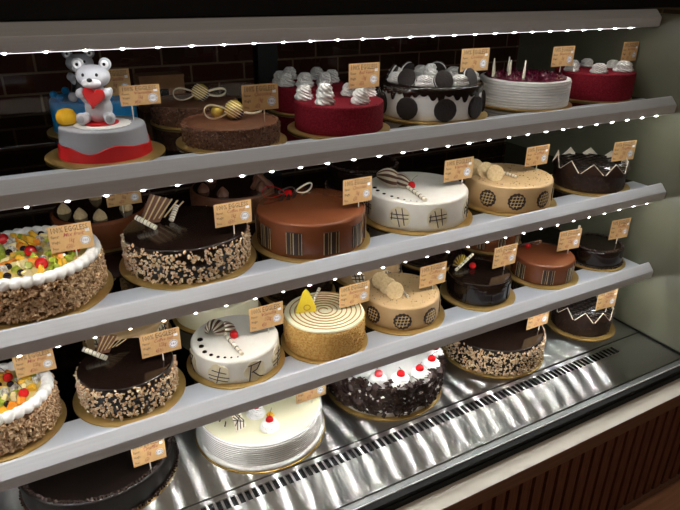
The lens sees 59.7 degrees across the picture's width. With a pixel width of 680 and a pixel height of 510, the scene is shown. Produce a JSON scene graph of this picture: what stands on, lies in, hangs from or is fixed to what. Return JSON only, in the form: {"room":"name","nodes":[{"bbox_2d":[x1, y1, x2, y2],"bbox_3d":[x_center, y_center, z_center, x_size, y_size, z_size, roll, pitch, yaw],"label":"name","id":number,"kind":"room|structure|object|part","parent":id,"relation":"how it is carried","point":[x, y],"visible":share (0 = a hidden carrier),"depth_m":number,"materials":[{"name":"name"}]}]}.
{"room":"food shop","nodes":[
{"label":"food shop","id":0,"kind":"room"},
{"bbox_2d":[0,33,521,217],"bbox_3d":[-1.046,-0.867,1.920,6.200,2.700,0.100,-13,28,-26],"label":"wall","id":1,"kind":"structure","parent":0,"point":[27,80],"depth_m":2.32,"materials":[{"name":"brown brick"}]},
{"bbox_2d":[508,7,679,255],"bbox_3d":[2.106,-0.397,0.969,0.100,2.700,4.800,-13,28,-26],"label":"wall","id":2,"kind":"structure","parent":0,"point":[656,159],"depth_m":2.50,"materials":[{"name":"painted plaster"}]},
{"bbox_2d":[628,480,679,509],"bbox_3d":[0.076,1.255,0.635,6.200,0.050,5.200,-13,28,-26],"label":"floor","id":3,"kind":"structure","parent":0,"point":[668,498],"depth_m":1.74,"materials":[{"name":"brown wood"}]},
{"bbox_2d":[396,232,679,509],"bbox_3d":[0.084,0.523,1.654,3.000,0.420,0.848,-13,28,-26],"label":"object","id":4,"kind":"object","parent":3,"relation":"on","point":[621,457],"depth_m":1.49,"materials":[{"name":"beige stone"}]},
{"bbox_2d":[0,0,679,509],"bbox_3d":[-0.181,-0.090,1.271,2.362,1.010,0.863,-13,28,-26],"label":"display case","id":5,"kind":"object","parent":4,"relation":"on","point":[476,423],"visible":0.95,"depth_m":1.25,"materials":[{"name":"metal"}]},
{"bbox_2d":[18,435,178,509],"bbox_3d":[-0.495,0.415,1.222,0.311,0.068,0.313,-13,28,-26],"label":"chocolate cake","id":6,"kind":"object","parent":5,"relation":"on","point":[113,482],"visible":0.34,"depth_m":1.13,"materials":[{"name":"brown food"}]},
{"bbox_2d":[131,439,166,468],"bbox_3d":[-0.367,0.383,1.140,0.062,0.074,0.003,-13,28,-26],"label":"price card","id":7,"kind":"object","parent":6,"relation":"on","point":[148,453],"visible":0.91,"depth_m":1.14,"materials":[{"name":"beige paper"}]},
{"bbox_2d":[195,395,325,473],"bbox_3d":[-0.180,0.341,1.335,0.296,0.112,0.296,-11,27,-24],"label":"cake","id":8,"kind":"object","parent":5,"relation":"on","point":[278,435],"visible":0.64,"depth_m":1.25,"materials":[{"name":"white food"}]},
{"bbox_2d":[296,385,325,403],"bbox_3d":[-0.064,0.303,1.317,0.074,0.063,0.003,-13,28,-26],"label":"price card","id":9,"kind":"object","parent":8,"relation":"on","point":[319,391],"visible":0.53,"depth_m":1.32,"materials":[{"name":"beige paper"}]},
{"bbox_3d":[-0.198,-0.233,1.678,0.055,0.868,0.035,-13,28,-26],"label":"door post","id":10,"kind":"part","parent":5,"relation":"part of","materials":[{"name":"black paint"}]},
{"bbox_2d":[0,226,652,492],"bbox_3d":[-0.254,0.152,1.407,2.237,0.043,0.617,-13,28,-26],"label":"display shelf","id":11,"kind":"object","parent":5,"relation":"attached to","point":[77,443],"visible":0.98,"depth_m":1.20,"materials":[{"name":"metal"}]},
{"bbox_2d":[0,362,66,462],"bbox_3d":[-0.593,0.259,1.038,0.194,0.103,0.194,9,26,17],"label":"cake","id":12,"kind":"object","parent":11,"relation":"on","point":[32,409],"visible":0.86,"depth_m":1.01,"materials":[{"name":"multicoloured food"}]},
{"bbox_2d":[12,348,56,377],"bbox_3d":[-0.539,0.198,1.051,0.064,0.063,0.003,-13,28,-26],"label":"price card","id":13,"kind":"object","parent":12,"relation":"on","point":[44,360],"visible":1,"depth_m":1.05,"materials":[{"name":"beige paper"}]},
{"bbox_2d":[83,320,171,349],"bbox_3d":[-0.474,0.156,1.317,0.190,0.056,0.190,-13,28,-26],"label":"cake","id":14,"kind":"object","parent":11,"relation":"on","point":[92,343],"visible":0.08,"depth_m":1.25,"materials":[{"name":"brown food"}]},
{"bbox_2d":[73,334,185,426],"bbox_3d":[-0.406,0.215,1.129,0.208,0.110,0.208,-13,28,-26],"label":"chocolate cake","id":15,"kind":"object","parent":11,"relation":"on","point":[116,387],"visible":0.93,"depth_m":1.09,"materials":[{"name":"brown food"}]},
{"bbox_3d":[-0.452,0.170,1.142,0.048,0.040,0.012,-18,31,-35],"label":"chocolate panel","id":16,"kind":"part","parent":15,"relation":"part of","materials":[{"name":"brown food"}]},
{"bbox_2d":[139,326,180,359],"bbox_3d":[-0.336,0.171,1.113,0.073,0.065,0.003,-13,28,-26],"label":"price card","id":17,"kind":"object","parent":15,"relation":"on","point":[160,342],"visible":1,"depth_m":1.11,"materials":[{"name":"beige paper"}]},
{"bbox_2d":[173,298,260,333],"bbox_3d":[-0.295,0.107,1.416,0.212,0.066,0.212,-13,28,-26],"label":"cake","id":18,"kind":"object","parent":11,"relation":"on","point":[190,323],"visible":0.14,"depth_m":1.34,"materials":[{"name":"white food"}]},
{"bbox_2d":[187,315,284,388],"bbox_3d":[-0.218,0.178,1.231,0.204,0.093,0.204,-13,28,-26],"label":"cake","id":19,"kind":"object","parent":11,"relation":"on","point":[224,352],"visible":0.91,"depth_m":1.19,"materials":[{"name":"white food"}]},
{"bbox_2d":[249,301,282,332],"bbox_3d":[-0.151,0.132,1.222,0.074,0.068,0.003,-13,28,-26],"label":"price card","id":20,"kind":"object","parent":19,"relation":"on","point":[266,316],"visible":1,"depth_m":1.22,"materials":[{"name":"beige paper"}]},
{"bbox_3d":[-0.278,0.133,1.448,2.237,0.008,0.515,-13,28,-26],"label":"glass panel","id":21,"kind":"part","parent":11,"relation":"part of","materials":[{"name":"clear glass"}]},
{"bbox_2d":[263,280,335,307],"bbox_3d":[-0.106,0.063,1.514,0.190,0.066,0.190,-13,28,-26],"label":"chocolate cake","id":22,"kind":"object","parent":11,"relation":"on","point":[286,297],"visible":0.09,"depth_m":1.44,"materials":[{"name":"brown food"}]},
{"bbox_2d":[281,287,367,364],"bbox_3d":[-0.034,0.131,1.297,0.194,0.127,0.194,6,25,12],"label":"cake","id":23,"kind":"object","parent":11,"relation":"on","point":[316,331],"visible":0.96,"depth_m":1.25,"materials":[{"name":"beige food"}]},
{"bbox_2d":[339,280,369,308],"bbox_3d":[0.031,0.088,1.291,0.076,0.058,0.003,-13,28,-26],"label":"price card","id":24,"kind":"object","parent":23,"relation":"on","point":[353,294],"visible":1,"depth_m":1.29,"materials":[{"name":"beige paper"}]},
{"bbox_2d":[335,263,402,285],"bbox_3d":[0.073,0.021,1.616,0.199,0.060,0.199,-13,28,-26],"label":"cake","id":25,"kind":"object","parent":11,"relation":"on","point":[397,268],"visible":0.18,"depth_m":1.54,"materials":[{"name":"beige food"}]},
{"bbox_2d":[360,272,444,335],"bbox_3d":[0.145,0.093,1.416,0.216,0.098,0.216,11,27,21],"label":"cake","id":26,"kind":"object","parent":11,"relation":"on","point":[396,305],"visible":0.84,"depth_m":1.37,"materials":[{"name":"beige food"}]},
{"bbox_2d":[419,261,446,289],"bbox_3d":[0.217,0.052,1.392,0.076,0.068,0.003,-13,28,-26],"label":"price card","id":27,"kind":"object","parent":26,"relation":"on","point":[430,275],"visible":1,"depth_m":1.39,"materials":[{"name":"beige paper"}]},
{"bbox_2d":[402,249,460,270],"bbox_3d":[0.259,-0.021,1.711,0.194,0.060,0.194,-13,28,-26],"label":"chocolate cake","id":28,"kind":"object","parent":11,"relation":"on","point":[450,256],"visible":0.11,"depth_m":1.64,"materials":[{"name":"black food"}]},
{"bbox_2d":[440,253,515,311],"bbox_3d":[0.354,0.053,1.505,0.190,0.099,0.190,-13,28,-26],"label":"chocolate cake","id":29,"kind":"object","parent":11,"relation":"on","point":[470,284],"visible":0.96,"depth_m":1.47,"materials":[{"name":"black food"}]},
{"bbox_3d":[0.276,0.070,1.515,0.005,0.040,0.046,1,25,1],"label":"chocolate panel","id":30,"kind":"part","parent":29,"relation":"part of","materials":[{"name":"food"}]},
{"bbox_3d":[0.293,0.091,1.469,0.005,0.040,0.046,-18,31,-35],"label":"chocolate panel","id":31,"kind":"part","parent":29,"relation":"part of","materials":[{"name":"food"}]},
{"bbox_3d":[0.339,0.103,1.444,0.046,0.040,0.005,5,25,10],"label":"chocolate panel","id":32,"kind":"part","parent":29,"relation":"part of","materials":[{"name":"food"}]},
{"bbox_3d":[0.391,0.100,1.452,0.046,0.040,0.005,-13,28,-26],"label":"chocolate panel","id":33,"kind":"part","parent":29,"relation":"part of","materials":[{"name":"food"}]},
{"bbox_2d":[492,243,517,269],"bbox_3d":[0.414,0.007,1.491,0.076,0.068,0.003,-13,28,-26],"label":"price card","id":34,"kind":"object","parent":29,"relation":"on","point":[505,255],"visible":1,"depth_m":1.49,"materials":[{"name":"beige paper"}]},
{"bbox_3d":[0.426,0.083,1.488,0.005,0.040,0.046,10,26,19],"label":"chocolate panel","id":35,"kind":"part","parent":29,"relation":"part of","materials":[{"name":"food"}]},
{"bbox_2d":[464,234,521,254],"bbox_3d":[0.455,-0.070,1.820,0.205,0.060,0.205,-13,28,-26],"label":"cake","id":36,"kind":"object","parent":11,"relation":"on","point":[488,248],"visible":0.16,"depth_m":1.74,"materials":[{"name":"brown food"}]},
{"bbox_3d":[0.414,-0.034,1.742,0.020,0.036,0.002,12,27,23],"label":"striped panel","id":37,"kind":"part","parent":36,"relation":"part of","materials":[{"name":"black food"}]},
{"bbox_3d":[0.473,-0.031,1.735,0.020,0.036,0.002,-4,25,-10],"label":"striped panel","id":38,"kind":"part","parent":36,"relation":"part of","materials":[{"name":"black food"}]},
{"bbox_2d":[505,240,578,289],"bbox_3d":[0.553,0.014,1.616,0.196,0.081,0.196,-13,28,-26],"label":"cake","id":39,"kind":"object","parent":11,"relation":"on","point":[538,265],"visible":0.88,"depth_m":1.57,"materials":[{"name":"brown food"}]},
{"bbox_3d":[0.481,0.041,1.583,0.003,0.041,0.030,-13,28,-27],"label":"striped panel","id":40,"kind":"part","parent":39,"relation":"part of","materials":[{"name":"black food"}]},
{"bbox_3d":[0.543,0.059,1.546,0.030,0.041,0.003,3,25,6],"label":"striped panel","id":41,"kind":"part","parent":39,"relation":"part of","materials":[{"name":"brown food"}]},
{"bbox_2d":[557,228,581,252],"bbox_3d":[0.615,-0.036,1.592,0.076,0.069,0.003,-10,27,-21],"label":"price card","id":42,"kind":"object","parent":39,"relation":"on","point":[570,239],"visible":1,"depth_m":1.59,"materials":[{"name":"beige paper"}]},
{"bbox_3d":[0.606,0.051,1.563,0.030,0.041,0.003,-19,31,-36],"label":"striped panel","id":43,"kind":"part","parent":39,"relation":"part of","materials":[{"name":"brown food"}]},
{"bbox_2d":[569,225,625,271],"bbox_3d":[0.737,-0.031,1.698,0.168,0.096,0.168,-13,28,-26],"label":"chocolate cake","id":44,"kind":"object","parent":11,"relation":"on","point":[595,252],"visible":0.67,"depth_m":1.66,"materials":[{"name":"black food"}]},
{"bbox_2d":[608,218,630,242],"bbox_3d":[0.787,-0.066,1.673,0.070,0.076,0.003,-9,27,-20],"label":"price card","id":45,"kind":"object","parent":44,"relation":"on","point":[619,228],"visible":1,"depth_m":1.67,"materials":[{"name":"beige paper"}]},
{"bbox_3d":[-0.174,-0.382,1.011,2.237,0.042,0.023,-13,28,-26],"label":"rail","id":46,"kind":"part","parent":5,"relation":"part of","materials":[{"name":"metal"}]},
{"bbox_2d":[0,142,665,360],"bbox_3d":[-0.256,-0.057,1.320,2.237,0.043,0.597,-13,28,-26],"label":"display shelf","id":47,"kind":"object","parent":5,"relation":"attached to","point":[128,305],"visible":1,"depth_m":1.17,"materials":[{"name":"metal"}]},
{"bbox_2d":[0,225,112,330],"bbox_3d":[-0.536,0.016,1.017,0.262,0.109,0.262,0,25,-1],"label":"cake","id":48,"kind":"object","parent":47,"relation":"on","point":[37,284],"visible":0.81,"depth_m":0.96,"materials":[{"name":"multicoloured food"}]},
{"bbox_2d":[46,221,94,256],"bbox_3d":[-0.449,-0.023,0.993,0.068,0.061,0.003,-13,28,-26],"label":"price card","id":49,"kind":"object","parent":48,"relation":"on","point":[63,238],"visible":1,"depth_m":0.99,"materials":[{"name":"beige paper"}]},
{"bbox_2d":[50,196,146,252],"bbox_3d":[-0.507,-0.082,1.261,0.206,0.084,0.206,-13,28,-26],"label":"cake","id":50,"kind":"object","parent":47,"relation":"on","point":[107,223],"visible":0.57,"depth_m":1.20,"materials":[{"name":"brown food"}]},
{"bbox_2d":[106,191,141,212],"bbox_3d":[-0.441,-0.114,1.211,0.068,0.059,0.003,-13,28,-26],"label":"price card","id":51,"kind":"object","parent":50,"relation":"on","point":[121,199],"visible":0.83,"depth_m":1.21,"materials":[{"name":"beige paper"}]},
{"bbox_2d":[119,194,256,290],"bbox_3d":[-0.296,-0.050,1.142,0.262,0.128,0.262,0,25,-1],"label":"chocolate cake","id":52,"kind":"object","parent":47,"relation":"on","point":[176,247],"visible":0.94,"depth_m":1.08,"materials":[{"name":"brown food"}]},
{"bbox_3d":[-0.357,-0.090,1.143,0.071,0.056,0.016,-17,30,-33],"label":"chocolate panel","id":53,"kind":"part","parent":52,"relation":"part of","materials":[{"name":"brown food"}]},
{"bbox_2d":[213,199,251,233],"bbox_3d":[-0.196,-0.068,1.089,0.071,0.063,0.003,-13,28,-26],"label":"price card","id":54,"kind":"object","parent":52,"relation":"on","point":[237,212],"visible":1,"depth_m":1.08,"materials":[{"name":"beige paper"}]},
{"bbox_2d":[190,173,273,223],"bbox_3d":[-0.254,-0.159,1.398,0.206,0.113,0.206,-13,28,-26],"label":"cake","id":55,"kind":"object","parent":47,"relation":"on","point":[226,190],"visible":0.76,"depth_m":1.36,"materials":[{"name":"brown food"}]},
{"bbox_2d":[252,182,369,263],"bbox_3d":[-0.061,-0.082,1.246,0.252,0.104,0.252,-13,28,-26],"label":"cake","id":56,"kind":"object","parent":47,"relation":"on","point":[299,225],"visible":0.95,"depth_m":1.18,"materials":[{"name":"brown food"}]},
{"bbox_3d":[-0.148,-0.037,1.184,0.003,0.047,0.033,-20,32,-37],"label":"striped panel","id":57,"kind":"part","parent":56,"relation":"part of","materials":[{"name":"black food"}]},
{"bbox_3d":[-0.089,-0.021,1.152,0.033,0.047,0.003,7,26,13],"label":"striped panel","id":58,"kind":"part","parent":56,"relation":"part of","materials":[{"name":"black food"}]},
{"bbox_3d":[-0.017,-0.023,1.157,0.033,0.047,0.003,-10,27,-21],"label":"striped panel","id":59,"kind":"part","parent":56,"relation":"part of","materials":[{"name":"black food"}]},
{"bbox_3d":[0.035,-0.041,1.196,0.003,0.047,0.032,16,29,30],"label":"striped panel","id":60,"kind":"part","parent":56,"relation":"part of","materials":[{"name":"black food"}]},
{"bbox_2d":[343,176,371,206],"bbox_3d":[0.035,-0.127,1.208,0.068,0.063,0.003,-13,28,-26],"label":"price card","id":61,"kind":"object","parent":56,"relation":"on","point":[356,190],"visible":1,"depth_m":1.20,"materials":[{"name":"beige paper"}]},
{"bbox_3d":[-0.281,-0.075,1.361,2.237,0.008,0.495,-13,28,-26],"label":"glass panel","id":62,"kind":"part","parent":47,"relation":"part of","materials":[{"name":"clear glass"}]},
{"bbox_2d":[324,155,398,190],"bbox_3d":[0.060,-0.217,1.574,0.202,0.074,0.204,-13,28,-26],"label":"chocolate cake","id":63,"kind":"object","parent":47,"relation":"on","point":[337,172],"visible":0.53,"depth_m":1.53,"materials":[{"name":"black food"}]},
{"bbox_2d":[364,168,472,235],"bbox_3d":[0.178,-0.147,1.381,0.268,0.111,0.268,-13,28,-26],"label":"cake","id":64,"kind":"object","parent":47,"relation":"on","point":[402,203],"visible":0.94,"depth_m":1.31,"materials":[{"name":"white food"}]},
{"bbox_2d":[443,156,473,184],"bbox_3d":[0.272,-0.191,1.364,0.083,0.065,0.003,-13,28,-26],"label":"price card","id":65,"kind":"object","parent":64,"relation":"on","point":[455,169],"visible":1,"depth_m":1.36,"materials":[{"name":"beige paper"}]},
{"bbox_2d":[464,159,556,216],"bbox_3d":[0.421,-0.186,1.480,0.244,0.103,0.244,-13,28,-26],"label":"cake","id":66,"kind":"object","parent":47,"relation":"on","point":[499,189],"visible":0.91,"depth_m":1.42,"materials":[{"name":"beige food"}]},
{"bbox_2d":[524,144,549,170],"bbox_3d":[0.492,-0.241,1.485,0.077,0.066,0.003,-13,28,-26],"label":"price card","id":67,"kind":"object","parent":66,"relation":"on","point":[536,155],"visible":1,"depth_m":1.48,"materials":[{"name":"paper"}]},
{"bbox_2d":[551,147,630,196],"bbox_3d":[0.677,-0.231,1.608,0.216,0.081,0.216,-13,28,-26],"label":"chocolate cake","id":68,"kind":"object","parent":47,"relation":"on","point":[587,173],"visible":0.97,"depth_m":1.55,"materials":[{"name":"black food"}]},
{"bbox_2d":[611,140,636,162],"bbox_3d":[0.754,-0.273,1.578,0.077,0.062,0.003,-9,27,-20],"label":"price card","id":69,"kind":"object","parent":68,"relation":"on","point":[623,150],"visible":1,"depth_m":1.57,"materials":[{"name":"paper"}]},
{"bbox_2d":[0,87,676,210],"bbox_3d":[-0.262,-0.265,1.238,2.237,0.043,0.568,-13,28,-26],"label":"display shelf","id":70,"kind":"object","parent":5,"relation":"attached to","point":[27,180],"visible":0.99,"depth_m":1.07,"materials":[{"name":"metal"}]},
{"bbox_2d":[47,50,145,138],"bbox_3d":[-0.490,-0.327,1.169,0.188,0.160,0.188,2,25,3],"label":"cake","id":71,"kind":"object","parent":70,"relation":"on","point":[68,99],"visible":0.39,"depth_m":1.12,"materials":[{"name":"blue food"}]},
{"bbox_2d":[103,68,130,95],"bbox_3d":[-0.446,-0.341,1.171,0.060,0.050,0.003,-13,28,-26],"label":"price card","id":72,"kind":"object","parent":71,"relation":"on","point":[118,77],"visible":0.47,"depth_m":1.17,"materials":[{"name":"beige paper"}]},
{"bbox_2d":[44,57,164,169],"bbox_3d":[-0.407,-0.250,1.003,0.198,0.161,0.198,11,27,21],"label":"cake","id":73,"kind":"object","parent":70,"relation":"on","point":[95,137],"visible":1,"depth_m":0.97,"materials":[{"name":"grey food"}]},
{"bbox_2d":[118,84,160,119],"bbox_3d":[-0.346,-0.266,1.032,0.068,0.058,0.003,-13,28,-26],"label":"price card","id":74,"kind":"object","parent":73,"relation":"on","point":[132,95],"visible":1,"depth_m":1.03,"materials":[{"name":"beige plastic"}]},
{"bbox_2d":[133,71,184,112],"bbox_3d":[-0.418,-0.382,1.383,0.102,0.080,0.059,-13,28,-26],"label":"box","id":75,"kind":"object","parent":70,"relation":"on","point":[168,81],"visible":0.62,"depth_m":1.36,"materials":[{"name":"brown cardboard"}]},
{"bbox_3d":[-0.418,-0.415,1.367,0.102,0.006,0.059,-13,28,-26],"label":"lid","id":76,"kind":"part","parent":75,"relation":"part of","materials":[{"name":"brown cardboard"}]},
{"bbox_2d":[149,84,237,129],"bbox_3d":[-0.312,-0.327,1.268,0.190,0.078,0.190,-13,28,-26],"label":"cake","id":77,"kind":"object","parent":70,"relation":"on","point":[168,114],"visible":0.62,"depth_m":1.23,"materials":[{"name":"brown food"}]},
{"bbox_2d":[191,84,208,100],"bbox_3d":[-0.297,-0.346,1.262,0.039,0.038,0.038,-13,28,-26],"label":"chocolate ball","id":78,"kind":"object","parent":77,"relation":"on","point":[200,92],"depth_m":1.25,"materials":[{"name":"gold metal"}]},
{"bbox_2d":[176,100,286,153],"bbox_3d":[-0.204,-0.251,1.111,0.208,0.074,0.208,-13,28,-26],"label":"cake","id":79,"kind":"object","parent":70,"relation":"on","point":[217,130],"visible":0.96,"depth_m":1.07,"materials":[{"name":"brown food"}]},
{"bbox_2d":[224,100,243,119],"bbox_3d":[-0.199,-0.274,1.118,0.039,0.038,0.038,-13,28,-26],"label":"chocolate ball","id":80,"kind":"object","parent":79,"relation":"on","point":[233,108],"depth_m":1.11,"materials":[{"name":"gold metal"}]},
{"bbox_2d":[241,83,278,121],"bbox_3d":[-0.145,-0.276,1.082,0.070,0.069,0.003,-13,28,-26],"label":"price card","id":81,"kind":"object","parent":79,"relation":"on","point":[264,97],"visible":1,"depth_m":1.08,"materials":[{"name":"paper"}]},
{"bbox_2d":[268,67,343,115],"bbox_3d":[-0.078,-0.392,1.398,0.188,0.091,0.188,13,28,26],"label":"cake","id":82,"kind":"object","parent":70,"relation":"on","point":[288,81],"visible":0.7,"depth_m":1.34,"materials":[{"name":"red food"}]},
{"bbox_3d":[-0.286,-0.283,1.278,2.237,0.008,0.466,-13,28,-26],"label":"glass panel","id":83,"kind":"part","parent":70,"relation":"part of","materials":[{"name":"clear glass"}]},
{"bbox_2d":[287,81,389,139],"bbox_3d":[-0.002,-0.308,1.210,0.213,0.098,0.213,-13,28,-26],"label":"cake","id":84,"kind":"object","parent":70,"relation":"on","point":[326,113],"visible":0.95,"depth_m":1.15,"materials":[{"name":"red food"}]},
{"bbox_2d":[349,62,379,90],"bbox_3d":[0.049,-0.358,1.213,0.073,0.068,0.003,-13,28,-26],"label":"price card","id":85,"kind":"object","parent":84,"relation":"on","point":[361,75],"visible":0.99,"depth_m":1.21,"materials":[{"name":"beige plastic"}]},
{"bbox_2d":[376,61,487,124],"bbox_3d":[0.208,-0.380,1.359,0.266,0.108,0.266,-13,28,-26],"label":"cake","id":86,"kind":"object","parent":70,"relation":"on","point":[433,93],"visible":0.99,"depth_m":1.28,"materials":[{"name":"white food"}]},
{"bbox_2d":[460,48,489,71],"bbox_3d":[0.304,-0.433,1.344,0.080,0.068,0.003,-13,28,-26],"label":"price card","id":87,"kind":"object","parent":86,"relation":"on","point":[477,59],"visible":0.98,"depth_m":1.34,"materials":[{"name":"beige plastic"}]},
{"bbox_2d":[479,57,571,111],"bbox_3d":[0.462,-0.437,1.483,0.242,0.111,0.242,-13,28,-26],"label":"cake","id":88,"kind":"object","parent":70,"relation":"on","point":[511,89],"visible":0.91,"depth_m":1.41,"materials":[{"name":"white food"}]},
{"bbox_2d":[551,46,574,71],"bbox_3d":[0.557,-0.487,1.486,0.076,0.069,0.003,-13,28,-26],"label":"price card","id":89,"kind":"object","parent":88,"relation":"on","point":[562,55],"visible":0.98,"depth_m":1.48,"materials":[{"name":"beige plastic"}]},
{"bbox_2d":[554,58,636,102],"bbox_3d":[0.677,-0.473,1.583,0.205,0.096,0.205,-20,32,-37],"label":"cake","id":90,"kind":"object","parent":70,"relation":"on","point":[612,82],"visible":0.84,"depth_m":1.51,"materials":[{"name":"red food"}]},
{"bbox_2d":[620,41,638,60],"bbox_3d":[0.758,-0.522,1.556,0.060,0.070,0.003,-13,28,-26],"label":"price card","id":91,"kind":"object","parent":90,"relation":"on","point":[629,52],"visible":0.98,"depth_m":1.55,"materials":[{"name":"beige plastic"}]},
{"bbox_2d":[326,348,446,420],"bbox_3d":[0.111,0.260,1.481,0.304,0.141,0.300,-17,30,-33],"label":"cake","id":92,"kind":"object","parent":5,"relation":"on","point":[407,388],"visible":0.49,"depth_m":1.38,"materials":[{"name":"black food"}]},
{"bbox_2d":[198,348,616,509],"bbox_3d":[-0.156,0.473,1.191,2.092,0.006,0.027,-13,28,-26],"label":"vent grille","id":93,"kind":"object","parent":5,"relation":"attached to","point":[258,491],"depth_m":1.33,"materials":[{"name":"metal"}]},
{"bbox_2d":[182,334,679,509],"bbox_3d":[-0.216,0.377,1.433,2.237,0.025,0.800,-13,28,-26],"label":"drip tray","id":94,"kind":"object","parent":5,"relation":"on","point":[476,423],"depth_m":1.34,"materials":[{"name":"silver metal"}]},
{"bbox_2d":[441,318,545,378],"bbox_3d":[0.421,0.225,1.636,0.280,0.079,0.280,-13,28,-26],"label":"chocolate cake","id":95,"kind":"object","parent":5,"relation":"on","point":[511,351],"visible":0.53,"depth_m":1.54,"materials":[{"name":"brown food"}]},
{"bbox_2d":[526,311,548,329],"bbox_3d":[0.525,0.172,1.576,0.077,0.070,0.003,-13,28,-26],"label":"price card","id":96,"kind":"object","parent":95,"relation":"on","point":[540,319],"visible":0.81,"depth_m":1.57,"materials":[{"name":"beige paper"}]},
{"bbox_2d":[547,295,615,341],"bbox_3d":[0.718,0.169,1.760,0.198,0.082,0.198,-13,28,-26],"label":"chocolate cake","id":97,"kind":"object","parent":5,"relation":"on","point":[580,321],"visible":0.67,"depth_m":1.71,"materials":[{"name":"black food"}]},
{"bbox_2d":[595,288,618,311],"bbox_3d":[0.762,0.133,1.698,0.074,0.076,0.003,-10,27,-21],"label":"price card","id":98,"kind":"object","parent":97,"relation":"on","point":[608,299],"visible":0.96,"depth_m":1.70,"materials":[{"name":"beige paper"}]},
{"bbox_3d":[0.283,0.805,1.383,3.000,0.016,0.017,-13,28,-26],"label":"rail","id":99,"kind":"part","parent":4,"relation":"part of","materials":[{"name":"brown wood"}]}
]}

